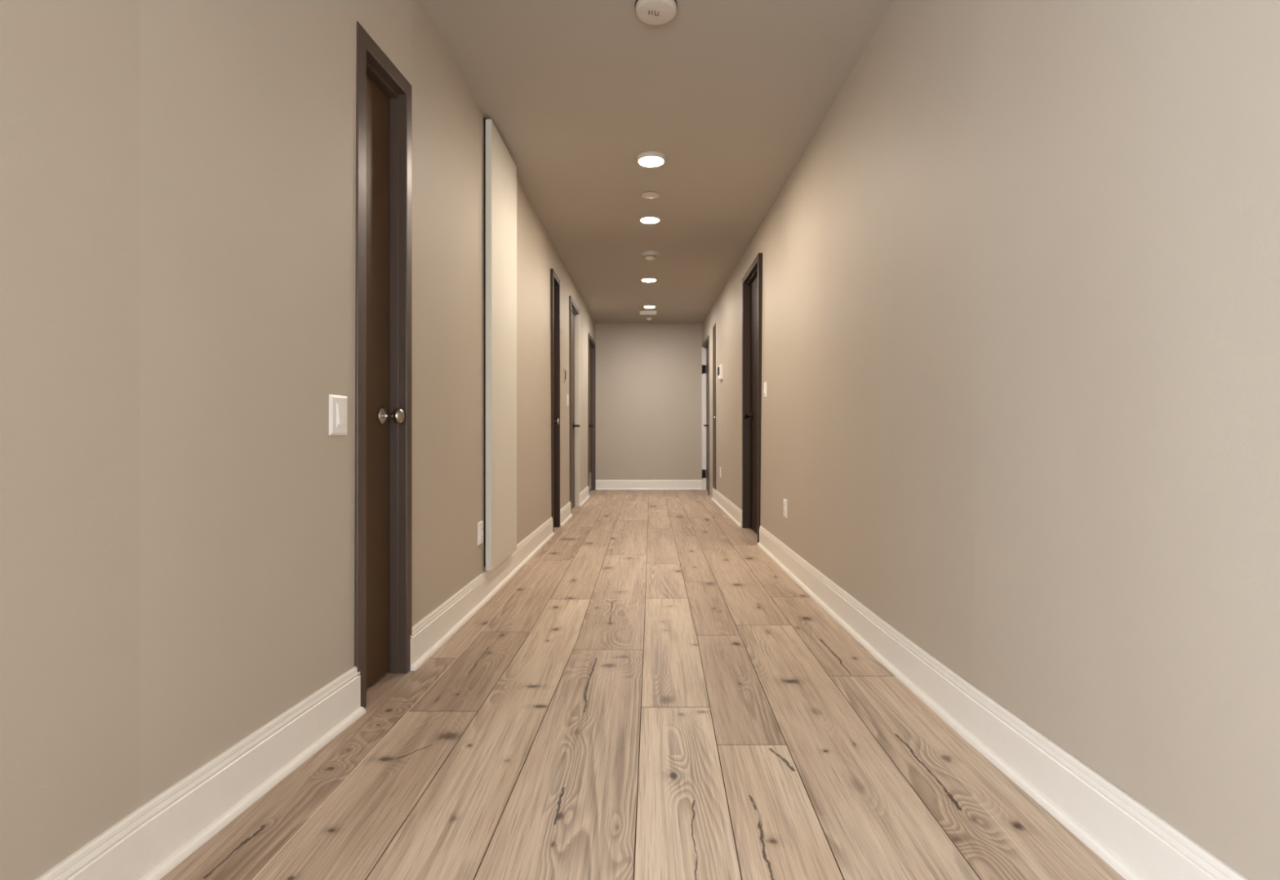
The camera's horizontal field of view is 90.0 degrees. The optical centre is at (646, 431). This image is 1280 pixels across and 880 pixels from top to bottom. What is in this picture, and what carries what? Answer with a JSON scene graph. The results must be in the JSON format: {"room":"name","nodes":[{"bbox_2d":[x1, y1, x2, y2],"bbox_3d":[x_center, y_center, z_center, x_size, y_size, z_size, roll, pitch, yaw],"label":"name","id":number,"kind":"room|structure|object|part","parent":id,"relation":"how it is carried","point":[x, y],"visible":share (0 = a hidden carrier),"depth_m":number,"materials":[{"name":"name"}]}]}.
{"room":"hallway","nodes":[
{"label":"hallway","id":0,"kind":"room"},
{"bbox_2d":[0,0,595,879],"bbox_3d":[-0.965,-0.375,3.409,0.318,2.440,12.028,0,0,1],"label":"wall","id":1,"kind":"structure","parent":0,"point":[178,177],"depth_m":1.33,"materials":[{"name":"beige paint"}]},
{"bbox_2d":[35,666,365,879],"bbox_3d":[-0.938,0.774,0.716,0.073,0.142,2.434,0,0,3],"label":"baseboard","id":2,"kind":"structure","parent":1,"relation":"attached to","point":[148,843],"depth_m":1.36,"materials":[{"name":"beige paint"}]},
{"bbox_3d":[-0.931,0.837,0.716,0.059,0.017,2.433,0,0,3],"label":"shoe moulding","id":3,"kind":"part","parent":2,"relation":"part of","materials":[{"name":"beige paint"}]},
{"bbox_2d":[328,394,346,435],"bbox_3d":[-0.878,-0.048,1.831,0.018,0.114,0.086,0,0,6],"label":"light switch","id":4,"kind":"object","parent":1,"relation":"attached to","point":[337,403],"visible":1,"depth_m":1.82,"materials":[{"name":"white plastic"}]},
{"bbox_3d":[-0.877,-0.048,1.831,0.005,0.068,0.035,0,0,6],"label":"switch frame","id":5,"kind":"part","parent":4,"relation":"part of","materials":[{"name":"white plastic"}]},
{"bbox_2d":[354,21,412,707],"bbox_3d":[-0.914,-0.194,2.104,0.154,2.078,0.361,0,0,5],"label":"door","id":6,"kind":"structure","parent":1,"relation":"in","point":[383,536],"depth_m":2.18,"materials":[{"name":"brown wood"}]},
{"bbox_3d":[-0.867,-0.055,2.186,0.074,0.064,0.064,0,0,5],"label":"knob","id":7,"kind":"part","parent":6,"relation":"part of","materials":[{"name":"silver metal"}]},
{"bbox_2d":[477,520,483,546],"bbox_3d":[-0.819,0.498,3.158,0.014,0.114,0.078,0,0,1],"label":"wall outlet","id":8,"kind":"object","parent":1,"relation":"attached to","point":[480,524],"visible":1,"depth_m":3.14,"materials":[{"name":"white plastic"}]},
{"bbox_2d":[409,516,555,671],"bbox_3d":[-0.801,0.774,3.780,0.056,0.142,3.031,0,0,2],"label":"baseboard","id":9,"kind":"structure","parent":1,"relation":"attached to","point":[433,630],"depth_m":2.90,"materials":[{"name":"beige paint"}]},
{"bbox_2d":[483,117,516,570],"bbox_3d":[-0.797,-0.442,3.510,0.047,2.279,0.580,0,0,1],"label":"wall panel","id":10,"kind":"object","parent":1,"relation":"attached to","point":[500,167],"visible":1,"depth_m":3.41,"materials":[{"name":"beige paint"}]},
{"bbox_2d":[550,268,559,532],"bbox_3d":[-0.834,-0.255,5.510,0.159,2.200,0.420,0,0,0],"label":"door","id":11,"kind":"structure","parent":1,"relation":"in","point":[554,280],"depth_m":5.67,"materials":[{"name":"brown wood"}]},
{"bbox_3d":[-0.791,-0.090,5.550,0.074,0.064,0.064,0,0,0],"label":"knob","id":12,"kind":"part","parent":11,"relation":"part of","materials":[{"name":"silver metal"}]},
{"bbox_2d":[563,368,565,382],"bbox_3d":[-0.779,-0.542,6.100,0.018,0.124,0.100,0,0,0],"label":"wall control","id":13,"kind":"object","parent":1,"relation":"attached to","point":[564,369],"visible":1,"depth_m":6.05,"materials":[{"name":"beige plastic"}]},
{"bbox_2d":[560,501,572,526],"bbox_3d":[-0.764,0.774,6.100,0.031,0.142,0.750,0,0,0],"label":"baseboard","id":14,"kind":"structure","parent":1,"relation":"attached to","point":[565,512],"depth_m":6.04,"materials":[{"name":"beige paint"}]},
{"bbox_3d":[-0.757,0.837,6.100,0.017,0.017,0.750,0,0,0],"label":"shoe moulding","id":15,"kind":"part","parent":14,"relation":"part of","materials":[{"name":"beige paint"}]},
{"bbox_2d":[566,394,568,405],"bbox_3d":[-0.776,-0.315,6.330,0.018,0.114,0.078,0,0,0],"label":"light switch","id":16,"kind":"object","parent":1,"relation":"attached to","point":[567,397],"visible":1,"depth_m":6.30,"materials":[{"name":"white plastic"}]},
{"bbox_2d":[568,295,579,513],"bbox_3d":[-0.822,-0.268,6.875,0.166,2.225,0.790,0,0,0],"label":"door","id":17,"kind":"structure","parent":1,"relation":"in","point":[574,312],"depth_m":7.18,"materials":[{"name":"brown wood"}]},
{"bbox_2d":[579,485,590,506],"bbox_3d":[-0.754,0.774,7.825,0.031,0.142,1.100,0,0,0],"label":"baseboard","id":18,"kind":"structure","parent":1,"relation":"attached to","point":[584,495],"depth_m":7.76,"materials":[{"name":"beige paint"}]},
{"bbox_3d":[-0.747,0.837,7.825,0.017,0.017,1.100,0,0,0],"label":"shoe moulding","id":19,"kind":"part","parent":18,"relation":"part of","materials":[{"name":"beige paint"}]},
{"bbox_2d":[587,333,595,495],"bbox_3d":[-0.810,-0.228,8.880,0.162,2.145,1.000,0,0,1],"label":"door","id":20,"kind":"structure","parent":1,"relation":"in","point":[591,344],"depth_m":9.27,"materials":[{"name":"brown wood"}]},
{"bbox_3d":[-0.800,0.695,8.880,0.004,0.240,0.840,0,0,1],"label":"kick plate","id":21,"kind":"part","parent":20,"relation":"part of","materials":[{"name":"silver metal"}]},
{"bbox_2d":[160,489,1125,879],"bbox_3d":[0.000,0.846,3.410,2.500,0.001,12.220,0,0,0],"label":"floor","id":22,"kind":"structure","parent":0,"point":[651,695],"depth_m":1.68,"materials":[{"name":"brown wood"}]},
{"bbox_2d":[595,323,702,479],"bbox_3d":[0.000,-0.375,9.480,2.100,2.440,0.120,0,0,0],"label":"wall","id":23,"kind":"structure","parent":0,"point":[649,375],"depth_m":9.42,"materials":[{"name":"beige paint"}]},
{"bbox_2d":[595,480,702,489],"bbox_3d":[0.035,0.774,9.405,1.577,0.142,0.031,0,0,0],"label":"baseboard","id":24,"kind":"structure","parent":23,"relation":"attached to","point":[600,484],"depth_m":9.41,"materials":[{"name":"beige paint"}]},
{"bbox_3d":[0.035,0.837,9.398,1.577,0.017,0.017,0,0,0],"label":"shoe moulding","id":25,"kind":"part","parent":24,"relation":"part of","materials":[{"name":"beige paint"}]},
{"bbox_2d":[421,0,893,323],"bbox_3d":[0.000,-1.645,3.410,2.800,0.100,12.260,0,0,0],"label":"ceiling","id":26,"kind":"structure","parent":0,"point":[733,94],"depth_m":3.20,"materials":[{"name":"paint"}]},
{"bbox_2d":[639,311,657,315],"bbox_3d":[0.025,-1.590,8.550,0.230,0.016,0.230,0,0,0],"label":"ceiling vent","id":27,"kind":"object","parent":26,"relation":"in","point":[642,313],"visible":1,"depth_m":8.53,"materials":[{"name":"white plastic"}]},
{"bbox_2d":[640,278,657,282],"bbox_3d":[0.028,-1.593,6.715,0.176,0.012,0.176,0,0,0],"label":"recessed light","id":28,"kind":"object","parent":26,"relation":"in","point":[646,280],"visible":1,"depth_m":6.70,"materials":[{"name":"white plastic"}]},
{"bbox_2d":[643,305,655,308],"bbox_3d":[0.038,-1.593,8.150,0.164,0.012,0.164,0,0,0],"label":"recessed light","id":29,"kind":"object","parent":26,"relation":"in","point":[646,306],"visible":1,"depth_m":8.12,"materials":[{"name":"white plastic"}]},
{"bbox_2d":[638,216,661,223],"bbox_3d":[0.026,-1.593,4.815,0.170,0.012,0.170,0,0,0],"label":"recessed light","id":30,"kind":"object","parent":26,"relation":"in","point":[646,220],"visible":1,"depth_m":4.80,"materials":[{"name":"white plastic"}]},
{"bbox_2d":[641,250,659,259],"bbox_3d":[0.034,-1.571,5.700,0.160,0.054,0.160,0,0,0],"label":"smoke detector","id":31,"kind":"object","parent":26,"relation":"attached to","point":[648,255],"visible":1,"depth_m":5.65,"materials":[{"name":"white plastic"}]},
{"bbox_2d":[641,191,659,199],"bbox_3d":[0.028,-1.591,4.300,0.120,0.013,0.120,0,0,0],"label":"sprinkler cover","id":32,"kind":"object","parent":26,"relation":"attached to","point":[649,195],"visible":1,"depth_m":4.29,"materials":[{"name":"white plastic"}]},
{"bbox_2d":[636,151,665,167],"bbox_3d":[0.028,-1.583,3.720,0.166,0.032,0.166,0,0,0],"label":"recessed light","id":33,"kind":"object","parent":26,"relation":"in","point":[651,158],"visible":1,"depth_m":3.69,"materials":[{"name":"white plastic"}]},
{"bbox_2d":[635,0,677,25],"bbox_3d":[0.036,-1.580,2.390,0.158,0.037,0.158,0,0,0],"label":"fire alarm","id":34,"kind":"object","parent":26,"relation":"attached to","point":[654,12],"visible":1,"depth_m":2.38,"materials":[{"name":"white plastic"}]},
{"bbox_2d":[702,0,1279,879],"bbox_3d":[1.004,-0.375,3.410,0.269,2.440,12.024,0,0,-1],"label":"wall","id":35,"kind":"structure","parent":0,"point":[1020,332],"depth_m":1.46,"materials":[{"name":"beige paint"}]},
{"bbox_2d":[702,335,709,495],"bbox_3d":[0.885,-0.220,8.951,0.157,2.130,0.860,0,0,-1],"label":"door","id":36,"kind":"structure","parent":35,"relation":"in","point":[705,345],"depth_m":9.33,"materials":[{"name":"white wood"}]},
{"bbox_2d":[712,323,715,489],"bbox_3d":[0.834,-0.310,7.920,0.051,2.020,0.280,0,0,0],"label":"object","id":37,"kind":"structure","parent":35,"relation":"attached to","point":[714,326],"depth_m":7.89,"materials":[{"name":"brown wood"}]},
{"bbox_3d":[0.849,-0.310,7.920,0.016,1.976,0.236,0,0,0],"label":"panel door","id":38,"kind":"part","parent":37,"relation":"part of","materials":[{"name":"brown wood"}]},
{"bbox_2d":[717,364,722,381],"bbox_3d":[0.836,-0.672,7.230,0.044,0.178,0.212,0,0,-1],"label":"thermostat","id":39,"kind":"object","parent":35,"relation":"attached to","point":[720,366],"visible":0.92,"depth_m":7.15,"materials":[{"name":"white plastic"}]},
{"bbox_2d":[711,488,742,526],"bbox_3d":[0.837,0.774,6.880,0.031,0.142,2.360,0,0,0],"label":"baseboard","id":40,"kind":"structure","parent":35,"relation":"attached to","point":[735,513],"depth_m":6.55,"materials":[{"name":"beige paint"}]},
{"bbox_2d":[742,253,762,542],"bbox_3d":[0.913,-0.255,5.250,0.152,2.200,0.820,0,0,0],"label":"door","id":41,"kind":"structure","parent":35,"relation":"in","point":[752,281],"depth_m":5.51,"materials":[{"name":"brown wood"}]},
{"bbox_3d":[0.873,-0.135,5.520,0.074,0.064,0.064,0,0,0],"label":"knob","id":42,"kind":"part","parent":41,"relation":"part of","materials":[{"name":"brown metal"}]},
{"bbox_2d":[763,382,766,398],"bbox_3d":[0.867,-0.308,4.680,0.018,0.114,0.078,0,0,-1],"label":"light switch","id":43,"kind":"object","parent":35,"relation":"attached to","point":[765,383],"visible":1,"depth_m":4.65,"materials":[{"name":"white plastic"}]},
{"bbox_2d":[783,498,786,518],"bbox_3d":[0.868,0.478,4.000,0.014,0.114,0.078,0,0,0],"label":"wall outlet","id":44,"kind":"object","parent":35,"relation":"attached to","point":[784,500],"visible":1,"depth_m":3.98,"materials":[{"name":"white plastic"}]},
{"bbox_2d":[756,525,1248,879],"bbox_3d":[0.915,0.774,1.100,0.070,0.142,7.402,0,0,-1],"label":"baseboard","id":45,"kind":"structure","parent":35,"relation":"attached to","point":[1134,841],"depth_m":1.51,"materials":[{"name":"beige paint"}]}
]}

